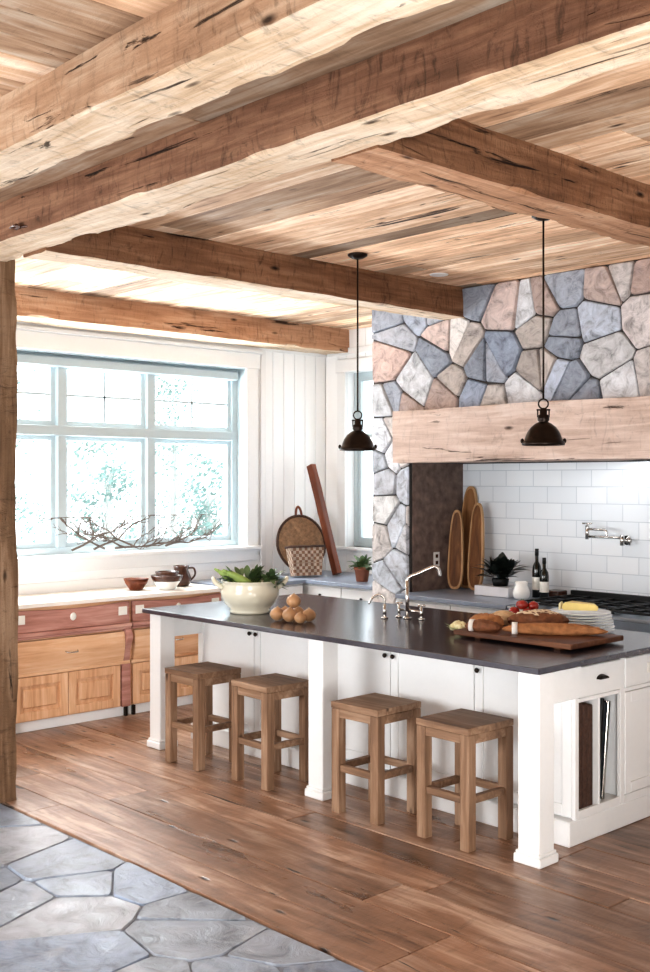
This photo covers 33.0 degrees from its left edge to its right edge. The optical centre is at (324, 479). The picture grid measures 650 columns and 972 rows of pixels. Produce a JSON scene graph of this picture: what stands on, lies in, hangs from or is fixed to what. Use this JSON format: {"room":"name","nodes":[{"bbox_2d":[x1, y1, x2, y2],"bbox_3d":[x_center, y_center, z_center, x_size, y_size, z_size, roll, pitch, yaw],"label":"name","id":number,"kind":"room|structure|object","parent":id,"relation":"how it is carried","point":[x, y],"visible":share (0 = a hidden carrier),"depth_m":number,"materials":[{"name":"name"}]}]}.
{"room":"kitchen","nodes":[
{"label":"kitchen","id":0,"kind":"room"},
{"bbox_2d":[18,351,325,594],"bbox_3d":[-1.944,0.190,8.927,5.350,3.220,0.200,0,0,-43],"label":"wall","id":1,"kind":"structure","parent":0,"point":[295,383],"depth_m":10.22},
{"bbox_2d":[16,324,265,574],"bbox_3d":[-1.776,-0.175,9.047,3.220,2.090,0.265,0,0,-43],"label":"window","id":2,"kind":"structure","parent":1,"relation":"in","point":[59,351],"depth_m":9.34,"materials":[{"name":"paint"}]},
{"bbox_2d":[36,514,228,550],"bbox_3d":[-1.581,0.438,9.163,1.960,0.286,0.127,0,0,-43],"label":"branch","id":3,"kind":"object","parent":2,"relation":"on","point":[101,535],"visible":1,"depth_m":9.11,"materials":[{"name":"brown wood"}]},
{"bbox_2d":[17,322,326,356],"bbox_3d":[-1.899,-1.218,8.806,5.250,0.065,0.040,0,0,-43],"label":"trim","id":4,"kind":"structure","parent":1,"relation":"attached to","point":[18,323],"depth_m":9.43,"materials":[{"name":"white paint"}]},
{"bbox_2d":[0,704,649,971],"bbox_3d":[0.062,1.822,4.438,8.550,0.056,9.600,0,0,-43],"label":"floor","id":5,"kind":"structure","parent":0,"point":[386,897],"depth_m":4.94,"materials":[{"name":"brown wood"}]},
{"bbox_2d":[0,259,18,802],"bbox_3d":[-1.909,0.275,6.181,0.266,3.050,0.275,0,0,-43],"label":"wooden post","id":6,"kind":"object","parent":5,"relation":"on","point":[9,609],"visible":1,"depth_m":6.13,"materials":[{"name":"brown wood"}]},
{"bbox_2d":[16,600,132,733],"bbox_3d":[-2.027,1.357,8.239,0.990,0.885,0.653,0,0,-43],"label":"base cabinet","id":7,"kind":"object","parent":5,"relation":"on","point":[74,666],"visible":0.88,"depth_m":8.05,"materials":[{"name":"brown wood"}]},
{"bbox_2d":[128,592,220,714],"bbox_3d":[-1.340,1.357,8.881,0.870,0.885,0.653,0,0,-43],"label":"wooden dresser","id":8,"kind":"object","parent":5,"relation":"on","point":[186,646],"visible":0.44,"depth_m":8.50,"materials":[{"name":"brown wood"}]},
{"bbox_2d":[165,661,240,770],"bbox_3d":[-0.781,1.500,7.019,0.348,0.600,0.346,0,0,-44],"label":"bar stool","id":9,"kind":"object","parent":5,"relation":"on","point":[202,676],"visible":0.94,"depth_m":6.98,"materials":[{"name":"brown wood"}]},
{"bbox_2d":[220,584,302,600],"bbox_3d":[-0.690,1.353,9.525,0.820,0.895,0.600,0,0,-43],"label":"base cabinet","id":10,"kind":"object","parent":5,"relation":"on","point":[294,588],"visible":0.09,"depth_m":9.49,"materials":[{"name":"white paint"}]},
{"bbox_2d":[231,673,308,790],"bbox_3d":[-0.321,1.500,6.586,0.348,0.600,0.346,0,0,-41],"label":"bar stool","id":11,"kind":"object","parent":5,"relation":"on","point":[270,689],"visible":0.95,"depth_m":6.54,"materials":[{"name":"brown wood"}]},
{"bbox_2d":[302,583,371,600],"bbox_3d":[0.222,1.353,9.755,0.754,0.895,1.510,0,0,-43],"label":"base cabinet","id":12,"kind":"object","parent":5,"relation":"on","point":[313,589],"visible":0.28,"depth_m":9.36,"materials":[{"name":"white paint"}]},
{"bbox_2d":[191,570,373,589],"bbox_3d":[-0.076,0.886,9.469,1.660,0.033,1.530,0,0,-43],"label":"countertop","id":13,"kind":"structure","parent":12,"relation":"on","point":[344,579],"depth_m":9.51,"materials":[{"name":"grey stone"}]},
{"bbox_2d":[276,506,325,566],"bbox_3d":[-0.220,0.552,10.082,0.488,0.630,0.176,0,0,-32],"label":"basket","id":14,"kind":"object","parent":13,"relation":"on","point":[301,529],"visible":0.71,"depth_m":10.10,"materials":[{"name":"beige wicker"}]},
{"bbox_2d":[284,545,324,575],"bbox_3d":[-0.183,0.724,9.871,0.340,0.283,0.154,0,0,-23],"label":"wicker basket","id":15,"kind":"object","parent":13,"relation":"on","point":[303,560],"visible":1,"depth_m":9.81,"materials":[{"name":"beige wicker"}]},
{"bbox_2d":[307,464,341,574],"bbox_3d":[-0.008,0.359,10.130,0.066,1.018,0.443,0,0,-40],"label":"wooden rail","id":16,"kind":"object","parent":13,"relation":"on","point":[312,470],"visible":1,"depth_m":10.10,"materials":[{"name":"brown wood"}]},
{"bbox_2d":[348,554,371,581],"bbox_3d":[0.315,0.751,9.404,0.277,0.236,0.284,0,0,3],"label":"potted herb","id":17,"kind":"object","parent":13,"relation":"on","point":[362,567],"visible":0.97,"depth_m":9.37,"materials":[{"name":"plant"}]},
{"bbox_2d":[354,566,369,581],"bbox_3d":[0.318,0.806,9.413,0.144,0.125,0.144,0,0,-43],"label":"pot","id":18,"kind":"object","parent":17,"relation":"attached to","point":[361,573],"depth_m":9.36,"materials":[{"name":"ceramic"}]},
{"bbox_2d":[331,693,420,824],"bbox_3d":[0.277,1.500,5.954,0.348,0.600,0.346,0,0,-44],"label":"bar stool","id":19,"kind":"object","parent":5,"relation":"on","point":[377,710],"visible":0.99,"depth_m":5.92,"materials":[{"name":"brown wood"}]},
{"bbox_2d":[147,614,649,868],"bbox_3d":[0.403,1.351,6.717,1.399,0.899,3.219,0,0,-43],"label":"kitchen island","id":20,"kind":"object","parent":5,"relation":"on","point":[543,709],"visible":0.62,"depth_m":5.85,"materials":[{"name":"white paint"}]},
{"bbox_2d":[142,593,649,674],"bbox_3d":[0.401,0.885,6.740,1.450,0.030,3.260,0,0,-43],"label":"island countertop","id":21,"kind":"structure","parent":20,"relation":"on","point":[352,622],"depth_m":6.22,"materials":[{"name":"black stone"}]},
{"bbox_2d":[211,576,288,614],"bbox_3d":[-0.492,0.750,7.205,0.440,0.239,0.389,0,0,35],"label":"tureen","id":22,"kind":"object","parent":21,"relation":"on","point":[257,598],"visible":0.92,"depth_m":7.06,"materials":[{"name":"ceramic"}]},
{"bbox_2d":[214,568,232,580],"bbox_3d":[-0.621,0.644,7.220,0.222,0.130,0.056,0,0,5],"label":"corn cob","id":23,"kind":"object","parent":22,"relation":"in","point":[220,572],"visible":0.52,"depth_m":7.21,"materials":[{"name":"green plant"}]},
{"bbox_2d":[218,566,243,583],"bbox_3d":[-0.635,0.632,7.215,0.269,0.149,0.192,0,0,-43],"label":"vegetable","id":24,"kind":"object","parent":22,"relation":"in","point":[239,571],"visible":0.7,"depth_m":7.22,"materials":[{"name":"green plant"}]},
{"bbox_2d":[222,569,252,582],"bbox_3d":[-0.562,0.644,7.171,0.223,0.129,0.056,0,0,-15],"label":"corn cob","id":25,"kind":"object","parent":22,"relation":"in","point":[236,577],"visible":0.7,"depth_m":7.15,"materials":[{"name":"green plant"}]},
{"bbox_2d":[244,564,265,582],"bbox_3d":[-0.445,0.628,7.239,0.194,0.156,0.172,0,0,21],"label":"vegetable","id":26,"kind":"object","parent":22,"relation":"in","point":[254,575],"visible":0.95,"depth_m":7.20,"materials":[{"name":"green plant"}]},
{"bbox_2d":[261,568,291,588],"bbox_3d":[-0.298,0.647,7.202,0.272,0.144,0.212,0,0,-43],"label":"vegetable","id":27,"kind":"object","parent":22,"relation":"in","point":[271,576],"visible":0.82,"depth_m":7.17,"materials":[{"name":"green plant"}]},
{"bbox_2d":[270,606,283,620],"bbox_3d":[-0.294,0.822,6.774,0.092,0.093,0.092,0,0,-43],"label":"onion","id":28,"kind":"object","parent":21,"relation":"on","point":[276,613],"visible":0.94,"depth_m":6.74,"materials":[{"name":"orange food"}]},
{"bbox_2d":[282,606,296,621],"bbox_3d":[-0.215,0.820,6.704,0.096,0.097,0.096,0,0,-28],"label":"onion","id":29,"kind":"object","parent":21,"relation":"on","point":[288,614],"visible":0.98,"depth_m":6.67,"materials":[{"name":"orange food"}]},
{"bbox_2d":[286,593,300,607],"bbox_3d":[-0.193,0.740,6.753,0.092,0.093,0.092,0,0,35],"label":"onion","id":30,"kind":"object","parent":29,"relation":"on","point":[293,600],"visible":1,"depth_m":6.72,"materials":[{"name":"orange food"}]},
{"bbox_2d":[293,606,303,612],"bbox_3d":[-0.170,0.821,6.801,0.094,0.095,0.094,0,0,3],"label":"onion","id":31,"kind":"object","parent":21,"relation":"on","point":[298,609],"visible":0.4,"depth_m":6.77,"materials":[{"name":"orange food"}]},
{"bbox_2d":[294,611,305,623],"bbox_3d":[-0.150,0.831,6.641,0.074,0.075,0.074,0,0,-40],"label":"onion","id":32,"kind":"object","parent":21,"relation":"on","point":[299,617],"visible":1,"depth_m":6.62,"materials":[{"name":"brown food"}]},
{"bbox_2d":[303,607,315,621],"bbox_3d":[-0.098,0.824,6.725,0.088,0.089,0.088,0,0,-12],"label":"onion","id":33,"kind":"object","parent":21,"relation":"on","point":[310,615],"visible":0.9,"depth_m":6.70,"materials":[{"name":"brown food"}]},
{"bbox_2d":[368,593,387,618],"bbox_3d":[0.332,0.791,6.895,0.129,0.156,0.044,0,0,3],"label":"gooseneck faucet","id":34,"kind":"object","parent":21,"relation":"on","point":[384,616],"visible":1,"depth_m":6.89,"materials":[{"name":"silver metal"}]},
{"bbox_2d":[395,565,441,619],"bbox_3d":[0.567,0.701,6.870,0.306,0.336,0.137,0,0,23],"label":"kitchen faucet","id":35,"kind":"object","parent":21,"relation":"on","point":[406,609],"visible":1,"depth_m":6.86,"materials":[{"name":"silver metal"}]},
{"bbox_2d":[445,620,465,630],"bbox_3d":[0.755,0.831,6.227,0.138,0.074,0.133,0,0,25],"label":"cauliflower","id":36,"kind":"object","parent":21,"relation":"on","point":[456,624],"visible":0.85,"depth_m":6.18,"materials":[{"name":"beige plant"}]},
{"bbox_2d":[454,625,623,649],"bbox_3d":[1.153,0.849,5.971,0.490,0.040,0.770,0,0,-43],"label":"board","id":37,"kind":"object","parent":21,"relation":"on","point":[559,642],"visible":0.77,"depth_m":5.78,"materials":[{"name":"brown wood"}]},
{"bbox_2d":[465,619,500,631],"bbox_3d":[0.868,0.803,6.027,0.208,0.076,0.083,0,0,27],"label":"baguette","id":38,"kind":"object","parent":37,"relation":"on","point":[479,624],"visible":1,"depth_m":5.99,"materials":[{"name":"brown food"}]},
{"bbox_2d":[470,613,503,626],"bbox_3d":[0.906,0.787,6.156,0.202,0.082,0.120,0,0,18],"label":"bread loaf","id":39,"kind":"object","parent":37,"relation":"on","point":[496,618],"visible":0.52,"depth_m":6.12,"materials":[{"name":"brown food"}]},
{"bbox_2d":[492,610,514,624],"bbox_3d":[1.027,0.789,6.312,0.178,0.078,0.134,0,0,-22],"label":"bread loaf","id":40,"kind":"object","parent":37,"relation":"on","point":[504,614],"visible":0.38,"depth_m":6.27,"materials":[{"name":"beige food"}]},
{"bbox_2d":[507,609,569,623],"bbox_3d":[1.192,0.776,6.137,0.344,0.105,0.206,0,0,4],"label":"bread loaf","id":41,"kind":"object","parent":37,"relation":"on","point":[536,615],"visible":0.59,"depth_m":6.07,"materials":[{"name":"brown food"}]},
{"bbox_2d":[502,622,607,635],"bbox_3d":[1.230,0.801,5.880,0.559,0.073,0.088,0,0,11],"label":"baguette","id":42,"kind":"object","parent":37,"relation":"on","point":[564,629],"visible":0.99,"depth_m":5.85,"materials":[{"name":"brown food"}]},
{"bbox_3d":[1.466,0.859,6.311,0.390,0.020,0.390,0,0,-43],"label":"dinner plate","id":43,"kind":"object","parent":21,"relation":"on","visible":0},
{"bbox_2d":[599,625,614,629],"bbox_3d":[1.466,0.843,6.311,0.390,0.020,0.390,0,0,-43],"label":"dinner plate","id":44,"kind":"object","parent":43,"relation":"on","point":[611,626],"visible":0.12,"depth_m":6.25,"materials":[{"name":"white ceramic"}]},
{"bbox_2d":[589,622,613,626],"bbox_3d":[1.466,0.827,6.311,0.380,0.020,0.380,0,0,-43],"label":"dinner plate","id":45,"kind":"object","parent":44,"relation":"on","point":[611,623],"visible":0.14,"depth_m":6.25,"materials":[{"name":"white ceramic"}]},
{"bbox_2d":[569,619,613,624],"bbox_3d":[1.466,0.811,6.311,0.376,0.020,0.376,0,0,-43],"label":"dinner plate","id":46,"kind":"object","parent":45,"relation":"on","point":[610,620],"visible":0.23,"depth_m":6.24,"materials":[{"name":"white ceramic"}]},
{"bbox_2d":[569,617,611,621],"bbox_3d":[1.466,0.795,6.311,0.360,0.020,0.360,0,0,-43],"label":"dinner plate","id":47,"kind":"object","parent":46,"relation":"on","point":[605,618],"visible":0.34,"depth_m":6.19,"materials":[{"name":"white ceramic"}]},
{"bbox_2d":[564,613,611,619],"bbox_3d":[1.466,0.779,6.311,0.360,0.020,0.360,0,0,-43],"label":"dinner plate","id":48,"kind":"object","parent":47,"relation":"on","point":[610,614],"visible":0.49,"depth_m":6.22,"materials":[{"name":"white ceramic"}]},
{"bbox_2d":[550,608,610,616],"bbox_3d":[1.466,0.763,6.311,0.350,0.020,0.350,0,0,-43],"label":"dinner plate","id":49,"kind":"object","parent":48,"relation":"on","point":[578,613],"visible":0.79,"depth_m":6.33,"materials":[{"name":"white ceramic"}]},
{"bbox_2d":[559,601,597,610],"bbox_3d":[1.465,0.724,6.322,0.221,0.044,0.136,0,0,18],"label":"cheese wedge","id":50,"kind":"object","parent":49,"relation":"on","point":[570,605],"visible":1,"depth_m":6.28,"materials":[{"name":"yellow food"}]},
{"bbox_3d":[1.200,0.832,6.624,0.220,0.075,0.220,0,0,-43],"label":"fruit bowl","id":51,"kind":"object","parent":21,"relation":"on","visible":0},
{"bbox_2d":[509,605,519,612],"bbox_3d":[1.144,0.791,6.640,0.066,0.065,0.066,0,0,-43],"label":"tomato","id":52,"kind":"object","parent":51,"relation":"in","point":[514,609],"visible":0.53,"depth_m":6.62,"materials":[{"name":"red plant"}]},
{"bbox_2d":[517,599,527,609],"bbox_3d":[1.193,0.749,6.617,0.066,0.065,0.066,0,0,-43],"label":"tomato","id":53,"kind":"object","parent":51,"relation":"in","point":[522,604],"visible":1,"depth_m":6.59,"materials":[{"name":"red plant"}]},
{"bbox_2d":[528,600,538,609],"bbox_3d":[1.257,0.755,6.615,0.066,0.065,0.066,0,0,-43],"label":"tomato","id":54,"kind":"object","parent":51,"relation":"in","point":[533,604],"visible":0.88,"depth_m":6.59,"materials":[{"name":"red plant"}]},
{"bbox_2d":[579,702,592,808],"bbox_3d":[1.191,1.374,5.616,0.130,0.538,0.340,0,0,-43],"label":"cutting board","id":55,"kind":"object","parent":20,"relation":"on","point":[585,709],"visible":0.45,"depth_m":5.49,"materials":[{"name":"brown wood"}]},
{"bbox_2d":[600,698,603,771],"bbox_3d":[1.313,1.384,5.744,0.075,0.519,0.300,0,0,-43],"label":"serving tray","id":56,"kind":"object","parent":20,"relation":"on","point":[601,699],"visible":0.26,"depth_m":5.64,"materials":[{"name":"black metal"}]},
{"bbox_2d":[600,700,610,798],"bbox_3d":[1.352,1.395,5.781,0.083,0.499,0.300,0,0,-43],"label":"serving tray","id":57,"kind":"object","parent":20,"relation":"on","point":[606,718],"visible":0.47,"depth_m":5.67,"materials":[{"name":"metal"}]},
{"bbox_2d":[399,599,506,613],"bbox_3d":[1.181,1.353,8.275,0.774,0.895,1.040,0,0,-43],"label":"base cabinet","id":58,"kind":"object","parent":5,"relation":"on","point":[435,605],"visible":0.07,"depth_m":8.02,"materials":[{"name":"white paint"}]},
{"bbox_2d":[395,587,558,609],"bbox_3d":[1.188,0.886,8.281,0.805,0.033,1.054,0,0,-43],"label":"countertop","id":59,"kind":"structure","parent":58,"relation":"on","point":[461,596],"depth_m":8.12,"materials":[{"name":"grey stone"}]},
{"bbox_2d":[447,510,463,588],"bbox_3d":[1.049,0.554,8.750,0.134,0.632,0.114,0,0,30],"label":"board","id":60,"kind":"object","parent":59,"relation":"on","point":[455,564],"visible":1,"depth_m":8.74,"materials":[{"name":"brown wood"}]},
{"bbox_2d":[461,486,477,587],"bbox_3d":[1.156,0.459,8.827,0.096,0.820,0.178,0,0,-43],"label":"board","id":61,"kind":"object","parent":59,"relation":"on","point":[470,497],"visible":0.42,"depth_m":8.83,"materials":[{"name":"brown wood"}]},
{"bbox_2d":[467,503,484,589],"bbox_3d":[1.198,0.524,8.646,0.109,0.691,0.146,0,0,-43],"label":"board","id":62,"kind":"object","parent":59,"relation":"on","point":[476,548],"visible":0.88,"depth_m":8.64,"materials":[{"name":"brown wood"}]},
{"bbox_2d":[474,583,514,597],"bbox_3d":[1.320,0.832,8.269,0.220,0.074,0.320,0,0,-43],"label":"marble tray","id":63,"kind":"object","parent":59,"relation":"on","point":[482,589],"visible":0.74,"depth_m":8.19,"materials":[{"name":"white stone"}]},
{"bbox_2d":[492,578,508,585],"bbox_3d":[1.319,0.766,8.255,0.130,0.055,0.130,0,0,-43],"label":"pot","id":64,"kind":"object","parent":63,"relation":"on","point":[496,581],"depth_m":8.20,"materials":[{"name":"black ceramic"}]},
{"bbox_2d":[471,552,530,585],"bbox_3d":[1.310,0.670,8.249,0.416,0.247,0.440,0,0,-43],"label":"potted plant","id":65,"kind":"object","parent":63,"relation":"on","point":[501,567],"visible":1,"depth_m":8.20,"materials":[{"name":"black plant"}]},
{"bbox_2d":[512,581,529,599],"bbox_3d":[1.426,0.804,7.992,0.140,0.130,0.130,0,0,39],"label":"vase","id":66,"kind":"object","parent":59,"relation":"on","point":[521,590],"visible":1,"depth_m":7.94,"materials":[{"name":"white ceramic"}]},
{"bbox_2d":[532,549,540,597],"bbox_3d":[1.570,0.689,8.133,0.070,0.360,0.070,0,0,-43],"label":"bottle","id":67,"kind":"object","parent":59,"relation":"on","point":[536,569],"visible":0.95,"depth_m":8.11,"materials":[{"name":"black glass"}]},
{"bbox_2d":[539,558,548,597],"bbox_3d":[1.605,0.719,8.036,0.070,0.300,0.070,0,0,-43],"label":"bottle","id":68,"kind":"object","parent":59,"relation":"on","point":[544,576],"visible":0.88,"depth_m":8.01,"materials":[{"name":"black glass"}]},
{"bbox_2d":[549,589,566,596],"bbox_3d":[1.719,0.844,8.163,0.120,0.050,0.120,0,0,-43],"label":"tray","id":69,"kind":"object","parent":59,"relation":"on","point":[554,592],"visible":0.56,"depth_m":8.12,"materials":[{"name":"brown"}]},
{"bbox_2d":[416,708,512,852],"bbox_3d":[0.704,1.500,5.532,0.348,0.600,0.346,0,0,-42],"label":"bar stool","id":70,"kind":"object","parent":5,"relation":"on","point":[467,728],"visible":1,"depth_m":5.49,"materials":[{"name":"brown wood"}]},
{"bbox_2d":[507,590,649,632],"bbox_3d":[1.913,1.268,7.468,0.836,0.905,1.110,0,0,-43],"label":"range","id":71,"kind":"object","parent":5,"relation":"on","point":[629,612],"visible":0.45,"depth_m":7.53,"materials":[{"name":"metal"}]},
{"bbox_2d":[507,600,649,624],"bbox_3d":[1.923,0.886,7.477,0.780,0.023,1.110,0,0,-43],"label":"cooktop","id":72,"kind":"object","parent":71,"relation":"in","point":[622,616],"depth_m":7.32,"materials":[{"name":"metal"}]},
{"bbox_3d":[-2.710,1.357,7.601,0.860,0.885,0.653,0,0,-43],"label":"wooden dresser","id":73,"kind":"object","parent":5,"relation":"on","visible":0},
{"bbox_2d":[18,583,220,608],"bbox_3d":[-2.036,0.896,8.271,2.800,0.033,0.605,0,0,-43],"label":"countertop","id":74,"kind":"structure","parent":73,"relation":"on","point":[27,601],"depth_m":8.43,"materials":[{"name":"white stone"}]},
{"bbox_2d":[124,577,148,589],"bbox_3d":[-1.514,0.834,8.796,0.200,0.090,0.200,0,0,-43],"label":"wooden bowl","id":75,"kind":"object","parent":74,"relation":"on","point":[133,583],"visible":1,"depth_m":8.73,"materials":[{"name":"brown wood"}]},
{"bbox_2d":[151,574,182,589],"bbox_3d":[-1.272,0.822,8.830,0.259,0.113,0.259,0,0,-43],"label":"mixing bowl","id":76,"kind":"object","parent":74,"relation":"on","point":[162,582],"visible":0.9,"depth_m":8.75,"materials":[{"name":"white ceramic"}]},
{"bbox_2d":[155,570,178,575],"bbox_3d":[-1.272,0.795,8.830,0.190,0.120,0.190,0,0,-43],"label":"bowl","id":77,"kind":"object","parent":76,"relation":"in","point":[164,572],"visible":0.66,"depth_m":8.77,"materials":[{"name":"brown ceramic"}]},
{"bbox_2d":[173,565,195,586],"bbox_3d":[-1.188,0.794,9.098,0.175,0.170,0.175,0,0,29],"label":"jug","id":78,"kind":"object","parent":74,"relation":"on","point":[186,579],"visible":0.84,"depth_m":9.04,"materials":[{"name":"brown ceramic"}]},
{"bbox_2d":[0,0,649,329],"bbox_3d":[0.062,-1.437,4.438,8.550,0.037,9.600,0,0,-43],"label":"ceiling","id":79,"kind":"structure","parent":0,"point":[329,211],"depth_m":5.58,"materials":[{"name":"brown wood"}]},
{"bbox_2d":[15,286,348,354],"bbox_3d":[-1.478,-1.322,8.992,4.380,0.252,0.332,0,0,-43],"label":"ceiling beam","id":80,"kind":"structure","parent":79,"relation":"attached to","point":[35,306],"depth_m":9.00,"materials":[{"name":"brown timber"}]},
{"bbox_2d":[0,0,453,188],"bbox_3d":[-0.705,-1.330,3.721,0.270,0.234,9.600,0,0,-43],"label":"ceiling beam","id":81,"kind":"structure","parent":79,"relation":"attached to","point":[186,55],"depth_m":3.38,"materials":[{"name":"brown wood"}]},
{"bbox_2d":[23,226,464,319],"bbox_3d":[-0.300,-1.322,7.036,3.430,0.248,0.267,0,0,-43],"label":"ceiling beam","id":82,"kind":"structure","parent":79,"relation":"attached to","point":[145,252],"depth_m":6.74,"materials":[{"name":"brown wood"}]},
{"bbox_2d":[0,0,649,261],"bbox_3d":[-0.173,-1.328,4.219,0.302,0.241,9.601,0,0,-43],"label":"ceiling beam","id":83,"kind":"structure","parent":79,"relation":"attached to","point":[513,52],"depth_m":3.80,"materials":[{"name":"brown wood"}]},
{"bbox_2d":[9,224,26,229],"bbox_3d":[-1.514,-1.255,5.435,0.151,0.032,0.045,0,0,36],"label":"spike","id":84,"kind":"object","parent":83,"relation":"attached to","point":[15,226],"visible":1,"depth_m":5.42,"materials":[{"name":"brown metal"}]},
{"bbox_2d":[338,252,376,450],"bbox_3d":[0.205,-0.802,6.898,0.243,1.234,0.230,0,0,4],"label":"pendant lamp","id":85,"kind":"object","parent":79,"relation":"hanging from","point":[356,440],"visible":1,"depth_m":6.86,"materials":[{"name":"brown metal"}]},
{"bbox_2d":[429,273,447,276],"bbox_3d":[0.787,-1.417,7.579,0.132,0.006,0.132,0,0,-43],"label":"recessed light","id":86,"kind":"object","parent":79,"relation":"in","point":[431,274],"visible":1,"depth_m":7.57,"materials":[{"name":"white paint"}]},
{"bbox_2d":[331,118,649,246],"bbox_3d":[1.361,-1.326,5.258,3.430,0.242,0.264,0,0,-43],"label":"ceiling beam","id":87,"kind":"structure","parent":79,"relation":"attached to","point":[462,158],"depth_m":4.62,"materials":[{"name":"brown wood"}]},
{"bbox_2d":[520,216,565,445],"bbox_3d":[1.168,-0.802,5.868,0.243,1.234,0.230,0,0,4],"label":"pendant lamp","id":88,"kind":"object","parent":79,"relation":"hanging from","point":[542,433],"visible":0.95,"depth_m":5.84,"materials":[{"name":"black metal"}]},
{"bbox_2d":[326,327,373,573],"bbox_3d":[3.202,0.190,7.338,0.200,3.220,9.550,0,0,-43],"label":"wall","id":89,"kind":"structure","parent":0,"point":[364,334],"depth_m":10.48,"materials":[{"name":"white paint"}]},
{"bbox_2d":[327,345,371,356],"bbox_3d":[0.541,-1.218,10.025,0.020,0.065,1.510,0,0,-43],"label":"trim","id":90,"kind":"structure","parent":89,"relation":"attached to","point":[367,348],"depth_m":10.28,"materials":[{"name":"white paint"}]},
{"bbox_2d":[335,356,372,551],"bbox_3d":[0.592,-0.240,10.073,0.220,1.800,1.290,0,0,-43],"label":"window","id":91,"kind":"structure","parent":89,"relation":"in","point":[342,367],"depth_m":10.42,"materials":[{"name":"paint"}]},
{"bbox_2d":[412,463,462,591],"bbox_3d":[0.901,0.835,8.745,0.600,1.930,0.012,0,0,-43],"label":"wall","id":92,"kind":"structure","parent":0,"point":[437,489],"depth_m":8.69,"materials":[{"name":"brown stone"}]},
{"bbox_2d":[433,552,439,565],"bbox_3d":[0.887,0.630,8.717,0.070,0.116,0.008,0,0,-43],"label":"power outlet","id":93,"kind":"object","parent":92,"relation":"attached to","point":[436,555],"visible":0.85,"depth_m":8.71,"materials":[{"name":"white plastic"}]},
{"bbox_2d":[372,258,649,603],"bbox_3d":[3.363,0.190,6.298,1.005,3.220,7.811,0,0,-43],"label":"stone wall","id":94,"kind":"structure","parent":0,"point":[597,319],"depth_m":7.85,"materials":[{"name":"grey stone"}]},
{"bbox_2d":[392,396,649,462],"bbox_3d":[3.121,-0.330,5.798,0.216,0.411,7.410,0,0,-43],"label":"mantel beam","id":95,"kind":"structure","parent":94,"relation":"attached to","point":[606,429],"depth_m":7.56,"materials":[{"name":"beige wood"}]},
{"bbox_2d":[463,461,649,595],"bbox_3d":[3.651,0.835,6.265,0.030,1.930,7.368,0,0,-43],"label":"wall","id":96,"kind":"structure","parent":0,"point":[528,507],"depth_m":8.18,"materials":[{"name":"tile"}]},
{"bbox_2d":[582,522,631,545],"bbox_3d":[2.010,0.387,7.861,0.368,0.156,0.120,0,0,28],"label":"pot filler","id":97,"kind":"object","parent":96,"relation":"attached to","point":[624,540],"visible":1,"depth_m":7.83,"materials":[{"name":"silver metal"}]},
{"label":"outside","id":98,"kind":"structure","parent":0,"visible":0},
{"bbox_2d":[16,525,371,543],"bbox_3d":[-3.055,2.350,14.254,65.000,0.100,55.000,0,0,-43],"label":"ground","id":99,"kind":"structure","parent":98,"point":[367,528],"depth_m":43.90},
{"bbox_2d":[15,367,75,543],"bbox_3d":[-6.962,-0.645,23.237,3.300,5.895,3.092,0,0,-13],"label":"tree","id":100,"kind":"object","parent":99,"relation":"on","point":[22,375],"visible":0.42,"depth_m":23.52,"materials":[{"name":"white plant"}]},
{"bbox_2d":[67,421,164,541],"bbox_3d":[-3.508,0.614,17.616,1.797,3.380,2.031,0,0,-4],"label":"tree","id":101,"kind":"object","parent":99,"relation":"on","point":[107,503],"visible":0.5,"depth_m":17.86,"materials":[{"name":"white plant"}]},
{"bbox_2d":[114,377,223,536],"bbox_3d":[-3.684,-0.276,26.663,2.440,5.156,3.396,0,0,34],"label":"tree","id":102,"kind":"object","parent":99,"relation":"on","point":[174,467],"visible":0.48,"depth_m":26.57,"materials":[{"name":"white plant"}]},
{"bbox_2d":[168,453,223,536],"bbox_3d":[-2.099,0.907,19.869,2.151,2.796,1.773,0,0,-4],"label":"tree","id":103,"kind":"object","parent":99,"relation":"on","point":[207,506],"visible":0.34,"depth_m":19.86,"materials":[{"name":"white plant"}]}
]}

